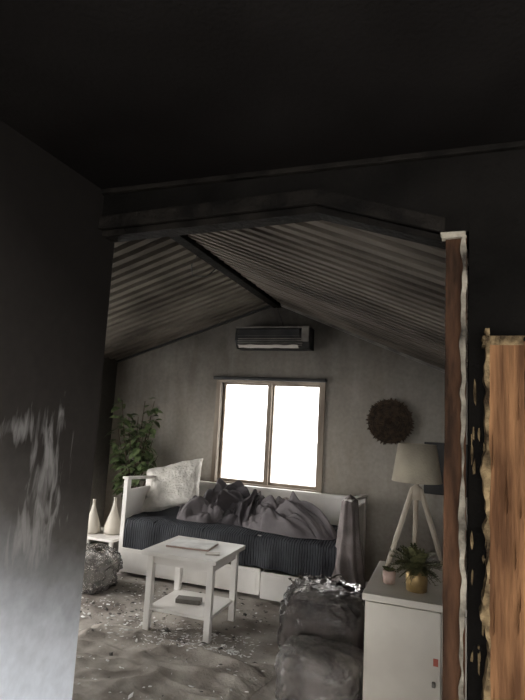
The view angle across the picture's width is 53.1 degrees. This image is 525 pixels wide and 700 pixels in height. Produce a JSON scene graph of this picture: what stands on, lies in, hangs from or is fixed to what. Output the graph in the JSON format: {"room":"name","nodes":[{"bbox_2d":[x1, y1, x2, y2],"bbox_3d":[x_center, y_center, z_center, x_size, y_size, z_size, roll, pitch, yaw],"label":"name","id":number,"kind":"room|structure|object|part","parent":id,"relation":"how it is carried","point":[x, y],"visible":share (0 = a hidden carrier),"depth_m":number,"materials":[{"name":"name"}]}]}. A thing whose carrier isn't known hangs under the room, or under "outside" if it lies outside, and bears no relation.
{"room":"fire-damaged room","nodes":[
{"label":"fire-damaged room","id":0,"kind":"room"},
{"bbox_2d":[0,120,114,699],"bbox_3d":[-1.378,0.246,0.002,0.120,2.365,4.150,0,-8,20],"label":"wall","id":1,"kind":"structure","parent":0,"point":[56,263],"depth_m":1.70,"materials":[{"name":"paint"}]},
{"bbox_2d":[89,357,117,543],"bbox_3d":[-2.456,0.878,4.588,0.120,2.180,3.850,0,-8,20],"label":"wall","id":2,"kind":"structure","parent":0,"point":[102,450],"depth_m":6.10,"materials":[{"name":"paint"}]},
{"bbox_2d":[78,541,367,699],"bbox_3d":[-0.616,1.746,1.570,5.800,0.120,8.200,0,-8,20],"label":"floor","id":3,"kind":"structure","parent":0,"point":[220,622],"depth_m":3.86,"materials":[{"name":"grey concrete"}]},
{"bbox_2d":[82,543,122,594],"bbox_3d":[-1.549,1.849,4.552,0.650,0.338,0.515,0,-8,20],"label":"plastic sack","id":4,"kind":"object","parent":3,"relation":"on","point":[100,570],"visible":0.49,"depth_m":4.45,"materials":[{"name":"grey plastic"}]},
{"bbox_2d":[86,527,119,556],"bbox_3d":[-1.644,1.972,5.270,0.600,0.275,0.430,0,-8,20],"label":"side table","id":5,"kind":"object","parent":3,"relation":"on","point":[100,536],"visible":0.2,"depth_m":5.08,"materials":[{"name":"white paint"}]},
{"bbox_2d":[87,499,100,533],"bbox_3d":[-1.702,1.666,5.278,0.170,0.325,0.170,0,-8,20],"label":"vase","id":6,"kind":"object","parent":5,"relation":"on","point":[94,527],"visible":0.86,"depth_m":5.23,"materials":[{"name":"white ceramic"}]},
{"bbox_3d":[-1.455,1.962,5.011,0.030,0.250,0.030,0,-8,20],"label":"leg","id":7,"kind":"part","parent":5,"relation":"part of","materials":[{"name":"white paint"}]},
{"bbox_2d":[103,497,120,534],"bbox_3d":[-1.496,1.666,5.289,0.178,0.351,0.178,0,-8,20],"label":"vase","id":8,"kind":"object","parent":5,"relation":"on","point":[112,525],"visible":0.96,"depth_m":5.23,"materials":[{"name":"white ceramic"}]},
{"bbox_2d":[106,397,162,552],"bbox_3d":[-1.438,1.341,5.734,0.685,1.667,0.518,-4,-10,43],"label":"potted ficus","id":9,"kind":"object","parent":3,"relation":"on","point":[135,468],"visible":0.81,"depth_m":5.72,"materials":[{"name":"green plant"}]},
{"bbox_2d":[114,541,118,552],"bbox_3d":[-1.464,2.029,5.653,0.310,0.280,0.310,0,-8,20],"label":"pot","id":10,"kind":"object","parent":9,"relation":"on","point":[116,544],"depth_m":5.54,"materials":[{"name":"plastic"}]},
{"bbox_2d":[72,623,274,699],"bbox_3d":[-0.691,1.836,3.034,1.397,0.065,1.029,0,-8,20],"label":"rug","id":11,"kind":"object","parent":3,"relation":"on","point":[145,665],"visible":0.75,"depth_m":3.01,"materials":[{"name":"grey fabric"}]},
{"bbox_2d":[78,577,276,699],"bbox_3d":[-0.823,1.905,3.655,2.806,0.074,1.825,0,-8,20],"label":"debris","id":12,"kind":"object","parent":3,"relation":"on","point":[117,603],"visible":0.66,"depth_m":3.59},
{"bbox_2d":[141,536,244,642],"bbox_3d":[-0.506,1.714,3.821,0.580,0.535,0.540,0,-8,20],"label":"coffee table","id":13,"kind":"object","parent":3,"relation":"on","point":[211,605],"visible":0.92,"depth_m":3.69,"materials":[{"name":"white paint"}]},
{"bbox_3d":[-0.796,1.698,3.700,0.045,0.505,0.045,0,-8,20],"label":"leg","id":14,"kind":"part","parent":13,"relation":"part of","materials":[{"name":"white paint"}]},
{"bbox_3d":[-0.654,1.757,4.096,0.045,0.505,0.045,0,-8,20],"label":"leg","id":15,"kind":"part","parent":13,"relation":"part of","materials":[{"name":"white paint"}]},
{"bbox_2d":[175,595,201,604],"bbox_3d":[-0.533,1.813,3.805,0.180,0.030,0.080,2,-7,8],"label":"glasses case","id":16,"kind":"object","parent":13,"relation":"on","point":[191,600],"visible":1,"depth_m":3.78,"materials":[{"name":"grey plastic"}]},
{"bbox_2d":[150,589,231,620],"bbox_3d":[-0.513,1.841,3.804,0.480,0.020,0.440,0,-8,20],"label":"shelf","id":17,"kind":"object","parent":13,"relation":"attached to","point":[167,604],"depth_m":3.73,"materials":[{"name":"white paint"}]},
{"bbox_2d":[166,538,218,551],"bbox_3d":[-0.518,1.445,3.898,0.330,0.015,0.230,1,-8,14],"label":"magazine stack","id":18,"kind":"object","parent":13,"relation":"on","point":[190,544],"visible":1,"depth_m":3.86,"materials":[{"name":"paper"}]},
{"bbox_2d":[166,544,218,551],"bbox_3d":[-0.519,1.448,3.898,0.330,0.009,0.230,1,-8,14],"label":"magazine","id":19,"kind":"object","parent":18,"relation":"on","point":[200,547],"depth_m":3.82,"materials":[{"name":"paper"}]},
{"bbox_3d":[-0.359,1.701,3.542,0.045,0.505,0.045,0,-8,20],"label":"leg","id":20,"kind":"part","parent":13,"relation":"part of","materials":[{"name":"white paint"}]},
{"bbox_2d":[205,552,219,555],"bbox_3d":[-0.349,1.430,3.689,0.100,0.008,0.060,3,-7,0],"label":"notebook","id":21,"kind":"object","parent":13,"relation":"on","point":[206,553],"visible":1,"depth_m":3.67,"materials":[{"name":"white paper"}]},
{"bbox_3d":[-0.217,1.760,3.938,0.045,0.505,0.045,0,-8,20],"label":"leg","id":22,"kind":"part","parent":13,"relation":"part of","materials":[{"name":"white paint"}]},
{"bbox_2d":[117,475,367,601],"bbox_3d":[-0.192,1.698,4.926,2.180,0.885,0.954,0,-8,20],"label":"daybed","id":23,"kind":"object","parent":3,"relation":"on","point":[279,556],"visible":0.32,"depth_m":4.63,"materials":[{"name":"white paint"}]},
{"bbox_3d":[-1.151,1.301,5.376,0.065,0.085,0.870,0,-8,20],"label":"rail","id":24,"kind":"part","parent":23,"relation":"part of","materials":[{"name":"white paint"}]},
{"bbox_2d":[141,458,202,511],"bbox_3d":[-0.926,1.385,5.362,0.756,0.562,0.419,0,-8,20],"label":"pillow","id":25,"kind":"object","parent":23,"relation":"on","point":[174,485],"visible":0.93,"depth_m":5.26,"materials":[{"name":"white fabric"}]},
{"bbox_3d":[-0.672,1.938,4.618,1.310,0.160,0.005,0,-8,20],"label":"drawer panel","id":26,"kind":"part","parent":23,"relation":"part of","materials":[{"name":"white paint"}]},
{"bbox_3d":[-0.668,1.939,4.629,1.370,0.210,0.020,0,-8,20],"label":"drawer","id":27,"kind":"part","parent":23,"relation":"part of","materials":[{"name":"white paint"}]},
{"bbox_2d":[123,506,337,579],"bbox_3d":[-0.205,1.765,4.922,2.021,0.294,0.813,0,-8,20],"label":"bedspread","id":28,"kind":"object","parent":23,"relation":"on","point":[141,530],"depth_m":4.50,"materials":[{"name":"fabric"}]},
{"bbox_2d":[176,478,336,539],"bbox_3d":[-0.017,1.440,4.919,1.528,0.370,0.757,0,-8,20],"label":"duvet","id":29,"kind":"object","parent":23,"relation":"on","point":[231,504],"visible":1,"depth_m":4.77,"materials":[{"name":"grey fabric"}]},
{"bbox_2d":[233,489,262,526],"bbox_3d":[-0.056,1.472,4.965,0.538,0.314,0.479,0,-8,20],"label":"duvet","id":30,"kind":"object","parent":29,"relation":"on","point":[247,508],"depth_m":4.82,"materials":[{"name":"grey fabric"}]},
{"bbox_3d":[-0.038,1.704,5.353,2.160,0.600,0.055,0,-8,20],"label":"backrest","id":31,"kind":"part","parent":23,"relation":"part of","materials":[{"name":"white paint"}]},
{"bbox_3d":[0.286,1.937,4.210,0.590,0.160,0.005,0,-8,20],"label":"drawer panel","id":32,"kind":"part","parent":23,"relation":"part of","materials":[{"name":"white paint"}]},
{"bbox_3d":[0.290,1.938,4.220,0.650,0.210,0.020,0,-8,20],"label":"drawer","id":33,"kind":"part","parent":23,"relation":"part of","materials":[{"name":"white paint"}]},
{"bbox_2d":[331,494,364,600],"bbox_3d":[0.709,1.615,4.322,0.315,0.830,0.471,0,-8,20],"label":"throw","id":34,"kind":"object","parent":23,"relation":"on","point":[349,558],"visible":0.89,"depth_m":4.20,"materials":[{"name":"grey fabric"}]},
{"bbox_3d":[0.838,1.315,4.658,0.065,0.085,0.870,0,-8,20],"label":"rail","id":35,"kind":"part","parent":23,"relation":"part of","materials":[{"name":"white paint"}]},
{"bbox_2d":[274,634,363,699],"bbox_3d":[0.319,1.754,2.865,0.495,0.291,0.383,0,-8,20],"label":"bag","id":36,"kind":"object","parent":3,"relation":"on","point":[315,672],"visible":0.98,"depth_m":2.78,"materials":[{"name":"black plastic"}]},
{"bbox_2d":[277,574,364,669],"bbox_3d":[0.391,1.705,3.289,0.556,0.505,0.467,0,-8,20],"label":"bag","id":37,"kind":"object","parent":3,"relation":"on","point":[336,615],"visible":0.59,"depth_m":3.17,"materials":[{"name":"black plastic"}]},
{"bbox_2d":[362,561,466,699],"bbox_3d":[0.845,1.503,2.471,0.675,0.750,0.630,0,-8,20],"label":"storage cabinet","id":38,"kind":"object","parent":3,"relation":"on","point":[403,630],"visible":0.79,"depth_m":2.28,"materials":[{"name":"white wood"}]},
{"bbox_2d":[382,566,395,584],"bbox_3d":[0.608,1.077,2.518,0.064,0.079,0.064,3,-7,1],"label":"succulent pot","id":39,"kind":"object","parent":38,"relation":"on","point":[389,574],"visible":0.98,"depth_m":2.50,"materials":[{"name":"ceramic"}]},
{"bbox_3d":[0.597,1.455,2.260,0.320,0.665,0.018,0,-8,20],"label":"door","id":40,"kind":"part","parent":38,"relation":"part of","materials":[{"name":"white wood"}]},
{"bbox_2d":[382,443,442,576],"bbox_3d":[0.801,0.817,2.702,0.322,0.658,0.309,0,-8,20],"label":"table lamp","id":41,"kind":"object","parent":38,"relation":"on","point":[416,464],"visible":0.96,"depth_m":2.62,"materials":[{"name":"fabric"}]},
{"bbox_3d":[0.796,0.581,2.707,0.250,0.190,0.250,0,-8,20],"label":"lampshade","id":42,"kind":"part","parent":41,"relation":"part of","materials":[{"name":"fabric"}]},
{"bbox_2d":[387,543,442,593],"bbox_3d":[0.721,1.006,2.417,0.278,0.205,0.327,0,-8,20],"label":"potted fern","id":43,"kind":"object","parent":38,"relation":"on","point":[416,566],"visible":0.98,"depth_m":2.39,"materials":[{"name":"green plant"}]},
{"bbox_2d":[406,569,427,593],"bbox_3d":[0.710,1.059,2.419,0.100,0.100,0.100,0,-8,20],"label":"pot","id":44,"kind":"object","parent":43,"relation":"attached to","point":[419,585],"depth_m":2.38,"materials":[{"name":"gold metal"}]},
{"bbox_3d":[0.905,1.457,2.149,0.325,0.665,0.018,0,-8,20],"label":"door","id":45,"kind":"part","parent":38,"relation":"part of","materials":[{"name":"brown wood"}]},
{"bbox_2d":[442,238,466,699],"bbox_3d":[0.520,0.694,1.428,0.058,2.050,0.098,0,-8,20],"label":"stud","id":46,"kind":"object","parent":3,"relation":"on","point":[452,579],"visible":0.88,"depth_m":1.43,"materials":[{"name":"brown wood"}]},
{"bbox_2d":[470,328,524,699],"bbox_3d":[0.590,0.823,1.304,0.139,1.770,0.069,0,-8,20],"label":"stud","id":47,"kind":"object","parent":3,"relation":"on","point":[502,467],"visible":1,"depth_m":1.33,"materials":[{"name":"brown wood"}]},
{"bbox_2d":[0,0,524,188],"bbox_3d":[0.061,-0.921,-0.389,3.075,0.100,4.060,0,-8,20],"label":"ceiling","id":48,"kind":"structure","parent":0,"point":[122,93],"depth_m":1.28,"materials":[{"name":"black paint"}]},
{"bbox_2d":[103,306,467,581],"bbox_3d":[0.178,0.794,5.639,4.320,2.900,0.150,0,-8,20],"label":"wall","id":49,"kind":"structure","parent":0,"point":[359,373],"depth_m":5.43,"materials":[{"name":"paint"}]},
{"bbox_2d":[116,305,270,362],"bbox_3d":[-0.797,-0.192,6.040,2.000,0.710,0.030,0,-8,20],"label":"trim","id":50,"kind":"structure","parent":49,"relation":"attached to","point":[268,306],"depth_m":6.02,"materials":[{"name":"wood"}]},
{"bbox_2d":[210,380,325,492],"bbox_3d":[0.046,0.890,5.578,1.235,1.170,0.025,0,-8,20],"label":"window frame","id":51,"kind":"structure","parent":49,"relation":"attached to","point":[323,385],"depth_m":5.51,"materials":[{"name":"paint"}]},
{"bbox_2d":[218,382,320,489],"bbox_3d":[0.067,0.896,5.642,1.130,1.085,0.090,0,-8,20],"label":"window","id":52,"kind":"structure","parent":49,"relation":"in","point":[270,483],"depth_m":5.62,"materials":[{"name":"paint"}]},
{"bbox_3d":[-0.197,0.897,5.753,0.560,1.085,0.040,0,-8,20],"label":"sash","id":53,"kind":"part","parent":52,"relation":"part of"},
{"bbox_3d":[0.069,0.896,5.641,0.045,1.085,0.090,0,-8,20],"label":"mullion","id":54,"kind":"part","parent":52,"relation":"part of","materials":[{"name":"wood"}]},
{"bbox_2d":[213,376,326,382],"bbox_3d":[0.061,0.312,5.616,1.270,0.035,0.055,0,-8,20],"label":"blind cassette","id":55,"kind":"object","parent":49,"relation":"attached to","point":[214,377],"visible":1,"depth_m":5.59,"materials":[{"name":"plastic"}]},
{"bbox_2d":[235,326,314,350],"bbox_3d":[0.122,-0.120,5.584,0.820,0.234,0.244,0,-8,20],"label":"air conditioner","id":56,"kind":"object","parent":49,"relation":"attached to","point":[250,338],"visible":1,"depth_m":5.49,"materials":[{"name":"plastic"}]},
{"bbox_3d":[0.058,-0.187,5.509,0.690,0.075,0.016,0,-8,20],"label":"panel","id":57,"kind":"part","parent":56,"relation":"part of","materials":[{"name":"plastic"}]},
{"bbox_2d":[281,304,467,381],"bbox_3d":[1.135,-0.079,5.329,2.120,0.909,0.030,0,-8,20],"label":"trim","id":58,"kind":"structure","parent":49,"relation":"attached to","point":[284,306],"depth_m":5.33,"materials":[{"name":"grey wood"}]},
{"bbox_2d":[366,398,413,444],"bbox_3d":[1.247,0.698,5.147,0.481,0.478,0.075,0,-8,20],"label":"wreath","id":59,"kind":"object","parent":49,"relation":"attached to","point":[390,421],"visible":0.99,"depth_m":5.13,"materials":[{"name":"brown plant"}]},
{"bbox_2d":[424,442,467,497],"bbox_3d":[1.773,1.118,4.910,0.500,0.480,0.050,0,-8,20],"label":"television","id":60,"kind":"object","parent":49,"relation":"attached to","point":[428,489],"visible":0.27,"depth_m":4.92,"materials":[{"name":"plastic"}]},
{"bbox_2d":[102,149,524,699],"bbox_3d":[0.709,0.225,1.434,3.075,3.000,0.090,0,-8,20],"label":"wall","id":61,"kind":"structure","parent":0,"point":[496,248],"depth_m":1.50,"materials":[{"name":"black paint"}]},
{"bbox_2d":[98,188,444,232],"bbox_3d":[-0.036,-0.430,1.742,1.215,0.174,0.018,0,-8,20],"label":"ceiling beam","id":62,"kind":"structure","parent":61,"relation":"attached to","point":[308,197],"depth_m":1.71,"materials":[{"name":"paint"}]},
{"bbox_2d":[102,205,445,248],"bbox_3d":[-0.020,-0.390,1.788,1.215,0.149,0.070,0,-8,20],"label":"ceiling beam","id":63,"kind":"structure","parent":61,"relation":"attached to","point":[308,213],"depth_m":1.75,"materials":[{"name":"paint"}]},
{"bbox_2d":[101,140,524,194],"bbox_3d":[0.687,-0.581,1.503,2.735,0.018,0.020,0,-8,20],"label":"trim","id":64,"kind":"structure","parent":61,"relation":"attached to","point":[515,145],"depth_m":1.67,"materials":[{"name":"paint"}]},
{"bbox_2d":[440,231,466,240],"bbox_3d":[0.552,-0.329,1.519,0.071,0.017,0.030,0,-8,20],"label":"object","id":65,"kind":"structure","parent":61,"relation":"attached to","point":[456,234],"depth_m":1.51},
{"bbox_2d":[458,237,466,699],"bbox_3d":[0.524,0.682,1.379,0.023,2.060,0.028,0,-8,20],"label":"gypsum edge","id":66,"kind":"object","parent":61,"relation":"attached to","point":[463,250],"visible":1,"depth_m":1.41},
{"bbox_3d":[0.610,-0.366,3.645,2.270,0.991,3.900,0,-8,20],"label":"backing","id":67,"kind":"object","parent":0,"visible":0},
{"bbox_2d":[104,220,467,378],"bbox_3d":[-0.408,-0.363,3.962,4.140,0.903,3.689,0,-8,20],"label":"ceiling","id":68,"kind":"structure","parent":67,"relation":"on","point":[388,291],"depth_m":3.74,"materials":[{"name":"grey metal"}]},
{"bbox_2d":[170,235,280,307],"bbox_3d":[-0.454,-0.755,4.032,0.090,0.075,3.700,0,-8,20],"label":"ridge beam","id":69,"kind":"structure","parent":68,"relation":"attached to","point":[185,241],"depth_m":4.33,"materials":[{"name":"paint"}]},
{"bbox_2d":[191,256,283,325],"bbox_3d":[-0.190,-0.475,4.877,0.130,0.250,1.835,0,-8,25],"label":"wires","id":70,"kind":"object","parent":69,"relation":"hanging from","point":[196,256],"visible":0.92,"depth_m":4.26,"materials":[{"name":"plastic"}]},
{"label":"outside","id":71,"kind":"structure","parent":0,"visible":0},
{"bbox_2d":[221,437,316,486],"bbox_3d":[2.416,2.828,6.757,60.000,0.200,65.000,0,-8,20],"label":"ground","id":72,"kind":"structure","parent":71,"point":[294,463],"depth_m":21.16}
]}

